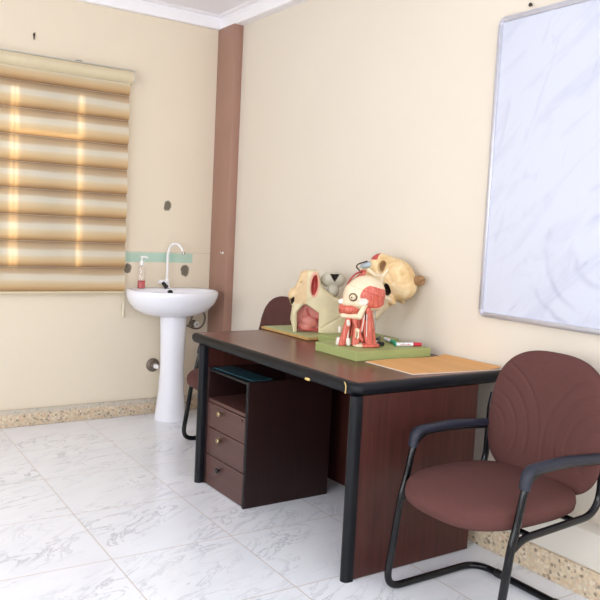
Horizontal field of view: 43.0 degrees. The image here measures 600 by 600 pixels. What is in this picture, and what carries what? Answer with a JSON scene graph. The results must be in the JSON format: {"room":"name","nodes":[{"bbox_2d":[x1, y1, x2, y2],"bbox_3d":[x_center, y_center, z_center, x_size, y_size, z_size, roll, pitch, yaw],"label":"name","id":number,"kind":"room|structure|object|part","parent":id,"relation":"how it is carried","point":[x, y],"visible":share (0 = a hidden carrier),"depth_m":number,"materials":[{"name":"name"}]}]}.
{"room":"doctor's office","nodes":[
{"label":"doctor's office","id":0,"kind":"room"},
{"bbox_2d":[0,0,218,410],"bbox_3d":[-2.656,-0.566,4.076,4.900,2.715,0.200,-1,6,-34],"label":"wall","id":1,"kind":"structure","parent":0,"point":[56,349],"depth_m":5.00,"materials":[{"name":"paint"}]},
{"bbox_2d":[0,48,135,316],"bbox_3d":[-1.828,-0.672,4.443,1.746,1.602,0.084,-1,6,-34],"label":"window blind","id":2,"kind":"object","parent":1,"relation":"attached to","point":[64,125],"visible":1,"depth_m":4.67,"materials":[{"name":"fabric"}]},
{"bbox_3d":[-1.869,-0.043,4.507,1.715,0.018,0.030,-1,6,-34],"label":"rail","id":3,"kind":"part","parent":2,"relation":"part of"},
{"bbox_3d":[-1.822,-0.984,4.424,1.720,0.006,0.006,-1,6,-34],"label":"fold rod","id":4,"kind":"part","parent":2,"relation":"part of","materials":[{"name":"beige fabric"}]},
{"bbox_3d":[-1.830,-0.828,4.438,1.720,0.006,0.006,-1,6,-34],"label":"fold rod","id":5,"kind":"part","parent":2,"relation":"part of","materials":[{"name":"beige fabric"}]},
{"bbox_3d":[-1.837,-0.671,4.453,1.720,0.006,0.006,-1,6,-34],"label":"fold rod","id":6,"kind":"part","parent":2,"relation":"part of","materials":[{"name":"beige fabric"}]},
{"bbox_3d":[-1.807,-1.297,4.396,1.720,0.006,0.006,-1,6,-34],"label":"fold rod","id":7,"kind":"part","parent":2,"relation":"part of","materials":[{"name":"beige fabric"}]},
{"bbox_3d":[-1.845,-0.515,4.467,1.720,0.006,0.006,-1,6,-34],"label":"fold rod","id":8,"kind":"part","parent":2,"relation":"part of","materials":[{"name":"beige fabric"}]},
{"bbox_3d":[-1.800,-1.456,4.383,1.740,0.008,0.054,-1,6,-34],"label":"rail","id":9,"kind":"part","parent":2,"relation":"part of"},
{"bbox_3d":[-1.814,-1.141,4.410,1.720,0.006,0.006,-1,6,-34],"label":"fold rod","id":10,"kind":"part","parent":2,"relation":"part of","materials":[{"name":"beige fabric"}]},
{"bbox_3d":[-1.794,-1.409,4.374,1.740,0.083,0.083,-1,6,-34],"label":"head rail","id":11,"kind":"part","parent":2,"relation":"part of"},
{"bbox_3d":[-1.853,-0.359,4.481,1.720,0.006,0.006,-1,6,-34],"label":"fold rod","id":12,"kind":"part","parent":2,"relation":"part of","materials":[{"name":"beige fabric"}]},
{"bbox_3d":[-1.861,-0.202,4.495,1.720,0.006,0.006,-1,6,-34],"label":"fold rod","id":13,"kind":"part","parent":2,"relation":"part of","materials":[{"name":"beige fabric"}]},
{"bbox_2d":[0,394,196,428],"bbox_3d":[-2.575,0.741,4.160,4.700,0.108,0.020,-1,6,-34],"label":"baseboard","id":14,"kind":"structure","parent":1,"relation":"attached to","point":[109,409],"depth_m":4.92,"materials":[{"name":"stone"}]},
{"bbox_2d":[76,0,220,30],"bbox_3d":[-2.437,-1.861,3.899,4.690,0.085,0.070,-1,6,-34],"label":"trim","id":15,"kind":"structure","parent":1,"relation":"attached to","point":[153,8],"depth_m":4.95,"materials":[{"name":"paint"}]},
{"bbox_2d":[146,358,158,371],"bbox_3d":[-0.980,0.447,5.151,0.094,0.094,0.094,-1,6,-34],"label":"flange","id":16,"kind":"object","parent":1,"relation":"attached to","point":[152,364],"visible":1,"depth_m":5.16,"materials":[{"name":"silver metal"}]},
{"bbox_2d":[186,312,205,328],"bbox_3d":[-0.751,0.138,5.276,0.069,0.137,0.211,7,7,37],"label":"water valve","id":17,"kind":"object","parent":1,"relation":"attached to","point":[192,323],"visible":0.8,"depth_m":5.29,"materials":[{"name":"silver metal"}]},
{"bbox_2d":[156,0,250,13],"bbox_3d":[-0.671,-1.628,1.281,5.100,0.100,6.800,-1,6,-34],"label":"ceiling","id":18,"kind":"structure","parent":0,"point":[212,6],"depth_m":4.90,"materials":[{"name":"paint"}]},
{"bbox_2d":[0,409,588,599],"bbox_3d":[-0.809,1.172,1.536,5.100,0.100,6.800,-1,6,-34],"label":"floor","id":19,"kind":"structure","parent":0,"point":[113,508],"depth_m":3.19,"materials":[{"name":"tile"}]},
{"bbox_2d":[126,287,217,421],"bbox_3d":[-0.835,0.367,5.014,0.608,0.868,0.463,-1,6,-34],"label":"basin","id":20,"kind":"object","parent":19,"relation":"on","point":[173,305],"visible":0.99,"depth_m":4.98,"materials":[{"name":"white ceramic"}]},
{"bbox_2d":[137,256,147,287],"bbox_3d":[-1.033,-0.182,4.981,0.059,0.211,0.049,5,5,19],"label":"soap bottle","id":21,"kind":"object","parent":20,"relation":"on","point":[141,269],"visible":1,"depth_m":4.97,"materials":[{"name":"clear plastic"}]},
{"bbox_2d":[158,243,184,288],"bbox_3d":[-0.856,-0.226,5.053,0.173,0.310,0.088,6,6,34],"label":"faucet","id":22,"kind":"object","parent":20,"relation":"on","point":[165,283],"visible":1,"depth_m":5.08,"materials":[{"name":"white plastic"}]},
{"bbox_2d":[158,279,167,288],"bbox_3d":[-0.910,-0.106,5.075,0.061,0.062,0.066,-1,6,-34],"label":"tap","id":23,"kind":"object","parent":22,"relation":"on","point":[164,282],"depth_m":5.07,"materials":[{"name":"black plastic"}]},
{"bbox_3d":[-0.832,-0.258,5.066,0.144,0.244,0.019,6,6,29],"label":"spout","id":24,"kind":"part","parent":22,"relation":"part of","materials":[{"name":"white plastic"}]},
{"bbox_2d":[210,368,251,384],"bbox_3d":[-0.283,0.365,3.679,0.147,0.012,0.380,-1,6,-34],"label":"tray","id":25,"kind":"object","parent":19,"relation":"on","point":[213,371],"depth_m":3.63,"materials":[{"name":"plastic"}]},
{"bbox_2d":[182,296,291,439],"bbox_3d":[-0.342,0.430,4.439,0.609,0.901,0.553,0,6,-30],"label":"chair","id":26,"kind":"object","parent":19,"relation":"on","point":[277,311],"visible":0.23,"depth_m":4.56,"materials":[{"name":"fabric"}]},
{"bbox_3d":[-0.364,0.674,4.455,0.491,0.404,0.536,0,6,-30],"label":"sled frame","id":27,"kind":"part","parent":26,"relation":"part of","materials":[{"name":"black metal"}]},
{"bbox_3d":[-0.368,0.454,4.427,0.552,0.097,0.485,0,6,-30],"label":"seat","id":28,"kind":"part","parent":26,"relation":"part of","materials":[{"name":"brown fabric"}]},
{"bbox_3d":[-0.116,0.229,4.538,0.085,0.496,0.516,0,6,-30],"label":"backrest","id":29,"kind":"part","parent":26,"relation":"part of","materials":[{"name":"brown fabric"}]},
{"bbox_2d":[203,364,331,508],"bbox_3d":[-0.175,0.649,3.787,0.499,0.594,0.418,-1,6,-34],"label":"drawer unit","id":30,"kind":"object","parent":19,"relation":"on","point":[267,442],"visible":0.94,"depth_m":3.63,"materials":[{"name":"laminate"}]},
{"bbox_3d":[-0.364,0.866,3.687,0.018,0.155,0.376,-1,6,-34],"label":"drawer","id":31,"kind":"part","parent":30,"relation":"part of","materials":[{"name":"laminate"}]},
{"bbox_3d":[-0.357,0.718,3.673,0.018,0.137,0.376,-1,6,-34],"label":"drawer","id":32,"kind":"part","parent":30,"relation":"part of","materials":[{"name":"laminate"}]},
{"bbox_3d":[-0.350,0.586,3.661,0.018,0.121,0.376,-1,6,-34],"label":"drawer","id":33,"kind":"part","parent":30,"relation":"part of","materials":[{"name":"laminate"}]},
{"bbox_2d":[209,394,245,416],"bbox_3d":[-0.164,0.513,3.777,0.450,0.018,0.380,-1,6,-34],"label":"shelf","id":34,"kind":"object","parent":30,"relation":"attached to","point":[234,405],"depth_m":3.72,"materials":[{"name":"laminate"}]},
{"bbox_2d":[213,366,272,381],"bbox_3d":[-0.280,0.356,3.681,0.110,0.006,0.364,-1,6,-37],"label":"folder","id":35,"kind":"object","parent":30,"relation":"on","point":[232,370],"visible":1,"depth_m":3.66,"materials":[{"name":"teal plastic"}]},
{"bbox_3d":[-0.276,0.628,3.959,0.473,0.594,0.018,-1,6,-34],"label":"panel","id":36,"kind":"part","parent":30,"relation":"part of","materials":[{"name":"laminate"}]},
{"bbox_3d":[-0.054,0.670,3.629,0.473,0.594,0.018,-1,6,-34],"label":"panel","id":37,"kind":"part","parent":30,"relation":"part of","materials":[{"name":"laminate"}]},
{"bbox_3d":[0.025,0.638,3.920,0.018,0.571,0.380,-1,6,-34],"label":"panel","id":38,"kind":"part","parent":30,"relation":"part of","materials":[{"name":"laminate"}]},
{"bbox_2d":[192,330,500,582],"bbox_3d":[0.129,0.604,3.583,0.806,0.750,1.395,-1,6,-34],"label":"office desk","id":39,"kind":"object","parent":19,"relation":"on","point":[375,409],"visible":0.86,"depth_m":2.99,"materials":[{"name":"brown wood"}]},
{"bbox_3d":[-0.233,0.569,4.016,0.617,0.699,0.028,-1,6,-34],"label":"panel","id":40,"kind":"part","parent":39,"relation":"part of","materials":[{"name":"brown wood"}]},
{"bbox_2d":[261,325,323,340],"bbox_3d":[0.059,0.171,4.074,0.350,0.017,0.450,-1,6,-34],"label":"base board","id":41,"kind":"object","parent":39,"relation":"on","point":[287,330],"visible":0.5,"depth_m":3.97,"materials":[{"name":"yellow wood"}]},
{"bbox_2d":[288,270,345,332],"bbox_3d":[0.094,0.006,4.018,0.316,0.323,0.135,3,5,0],"label":"model","id":42,"kind":"object","parent":41,"relation":"on","point":[314,307],"visible":0.91,"depth_m":3.96},
{"bbox_3d":[0.355,0.621,3.669,0.020,0.683,1.208,-1,6,-34],"label":"modesty panel","id":43,"kind":"part","parent":39,"relation":"part of","materials":[{"name":"brown wood"}]},
{"bbox_2d":[318,333,397,340],"bbox_3d":[0.291,0.197,3.801,0.320,0.036,0.242,-1,6,-34],"label":"base block","id":44,"kind":"object","parent":39,"relation":"on","point":[326,336],"visible":0.32,"depth_m":3.78,"materials":[{"name":"green"}]},
{"bbox_2d":[345,253,424,335],"bbox_3d":[0.401,-0.017,3.695,0.424,0.419,0.176,6,6,31],"label":"model","id":45,"kind":"object","parent":44,"relation":"on","point":[400,282],"visible":0.48,"depth_m":3.60},
{"bbox_3d":[0.563,-0.092,3.592,0.056,0.052,0.052,6,6,31],"label":"occipital knob","id":46,"kind":"part","parent":45,"relation":"part of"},
{"bbox_2d":[315,338,430,361],"bbox_3d":[0.334,0.225,3.494,0.430,0.040,0.310,-1,6,-34],"label":"base block","id":47,"kind":"object","parent":39,"relation":"on","point":[388,351],"visible":0.84,"depth_m":3.38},
{"bbox_2d":[336,275,385,347],"bbox_3d":[0.274,0.048,3.430,0.213,0.318,0.132,3,5,0],"label":"model","id":48,"kind":"object","parent":47,"relation":"on","point":[364,295],"visible":1,"depth_m":3.38},
{"bbox_2d":[376,340,384,345],"bbox_3d":[0.354,0.195,3.509,0.020,0.020,0.117,0,6,-24],"label":"marker pen","id":49,"kind":"object","parent":47,"relation":"on","point":[381,343],"visible":0.62,"depth_m":3.46,"materials":[{"name":"black plastic"}]},
{"bbox_2d":[384,337,395,343],"bbox_3d":[0.425,0.191,3.587,0.020,0.020,0.121,1,5,-16],"label":"marker pen","id":50,"kind":"object","parent":47,"relation":"on","point":[392,341],"visible":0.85,"depth_m":3.57,"materials":[{"name":"white plastic"}]},
{"bbox_2d":[394,342,421,345],"bbox_3d":[0.495,0.203,3.490,0.135,0.020,0.020,1,5,-17],"label":"marker pen","id":51,"kind":"object","parent":47,"relation":"on","point":[395,343],"visible":1,"depth_m":3.48,"materials":[{"name":"white plastic"}]},
{"bbox_3d":[0.454,0.696,2.996,0.617,0.699,0.028,-1,6,-34],"label":"panel","id":52,"kind":"part","parent":39,"relation":"part of","materials":[{"name":"brown wood"}]},
{"bbox_2d":[366,354,501,374],"bbox_3d":[0.569,0.274,3.238,0.469,0.013,0.350,-1,6,-34],"label":"folder","id":53,"kind":"object","parent":39,"relation":"on","point":[444,363],"visible":1,"depth_m":3.23,"materials":[{"name":"orange paper"}]},
{"bbox_2d":[384,350,599,599],"bbox_3d":[0.682,0.643,2.662,0.609,0.901,0.553,-1,6,-34],"label":"chair","id":54,"kind":"object","parent":19,"relation":"on","point":[541,424],"visible":1,"depth_m":2.67,"materials":[{"name":"fabric"}]},
{"bbox_3d":[0.566,0.548,2.881,0.474,0.374,0.024,-1,6,-34],"label":"seat rail","id":55,"kind":"part","parent":54,"relation":"part of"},
{"bbox_3d":[0.569,0.494,2.876,0.406,0.085,0.042,-1,6,-34],"label":"armrest","id":56,"kind":"part","parent":54,"relation":"part of","materials":[{"name":"plastic"}]},
{"bbox_3d":[0.661,0.887,2.678,0.491,0.404,0.536,-1,6,-34],"label":"sled frame","id":57,"kind":"part","parent":54,"relation":"part of","materials":[{"name":"black metal"}]},
{"bbox_3d":[0.657,0.667,2.648,0.552,0.097,0.485,-1,6,-34],"label":"seat","id":58,"kind":"part","parent":54,"relation":"part of","materials":[{"name":"brown fabric"}]},
{"bbox_3d":[0.900,0.439,2.776,0.085,0.496,0.516,-1,6,-34],"label":"backrest","id":59,"kind":"part","parent":54,"relation":"part of","materials":[{"name":"brown fabric"}]},
{"bbox_3d":[0.850,0.600,2.460,0.474,0.374,0.024,-1,6,-34],"label":"seat rail","id":60,"kind":"part","parent":54,"relation":"part of","materials":[{"name":"black metal"}]},
{"bbox_3d":[0.852,0.547,2.455,0.406,0.085,0.042,-1,6,-34],"label":"armrest","id":61,"kind":"part","parent":54,"relation":"part of","materials":[{"name":"plastic"}]},
{"bbox_2d":[231,0,599,525],"bbox_3d":[1.294,-0.252,2.775,0.200,2.715,6.800,-1,6,-34],"label":"wall","id":62,"kind":"structure","parent":0,"point":[365,126],"depth_m":3.88,"materials":[{"name":"paint"}]},
{"bbox_2d":[207,23,243,331],"bbox_3d":[-0.525,-0.621,5.239,0.065,2.607,0.236,-1,6,-34],"label":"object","id":63,"kind":"structure","parent":62,"relation":"attached to","point":[230,38],"depth_m":5.17,"materials":[{"name":"brown paint"}]},
{"bbox_2d":[219,0,307,28],"bbox_3d":[1.233,-1.559,2.571,0.102,0.085,6.400,-1,6,-34],"label":"trim","id":64,"kind":"structure","parent":62,"relation":"attached to","point":[251,11],"depth_m":4.82,"materials":[{"name":"paint"}]},
{"bbox_2d":[468,530,599,599],"bbox_3d":[1.111,1.047,2.801,0.100,0.108,6.380,-1,6,-34],"label":"baseboard","id":65,"kind":"structure","parent":62,"relation":"attached to","point":[584,581],"depth_m":2.94,"materials":[{"name":"stone"}]},
{"bbox_2d":[478,0,599,334],"bbox_3d":[1.326,-0.467,2.521,0.026,1.270,1.833,-1,6,-34],"label":"whiteboard","id":66,"kind":"object","parent":62,"relation":"attached to","point":[540,266],"visible":1,"depth_m":3.03,"materials":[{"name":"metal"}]},
{"bbox_3d":[0.824,-0.560,3.267,0.026,1.207,0.022,-1,6,-34],"label":"frame","id":67,"kind":"part","parent":66,"relation":"part of","materials":[{"name":"metal"}]},
{"bbox_3d":[1.295,0.152,2.577,0.026,0.022,1.770,-1,6,-34],"label":"frame rail","id":68,"kind":"part","parent":66,"relation":"part of","materials":[{"name":"metal"}]},
{"bbox_3d":[1.356,-1.086,2.464,0.026,0.022,1.770,-1,6,-34],"label":"frame rail","id":69,"kind":"part","parent":66,"relation":"part of","materials":[{"name":"metal"}]},
{"bbox_2d":[507,514,599,572],"bbox_3d":[1.180,0.934,2.702,0.094,0.141,6.164,-1,6,-34],"label":"trim","id":70,"kind":"structure","parent":62,"relation":"attached to","point":[580,543],"depth_m":2.85,"materials":[{"name":"paint"}]}
]}

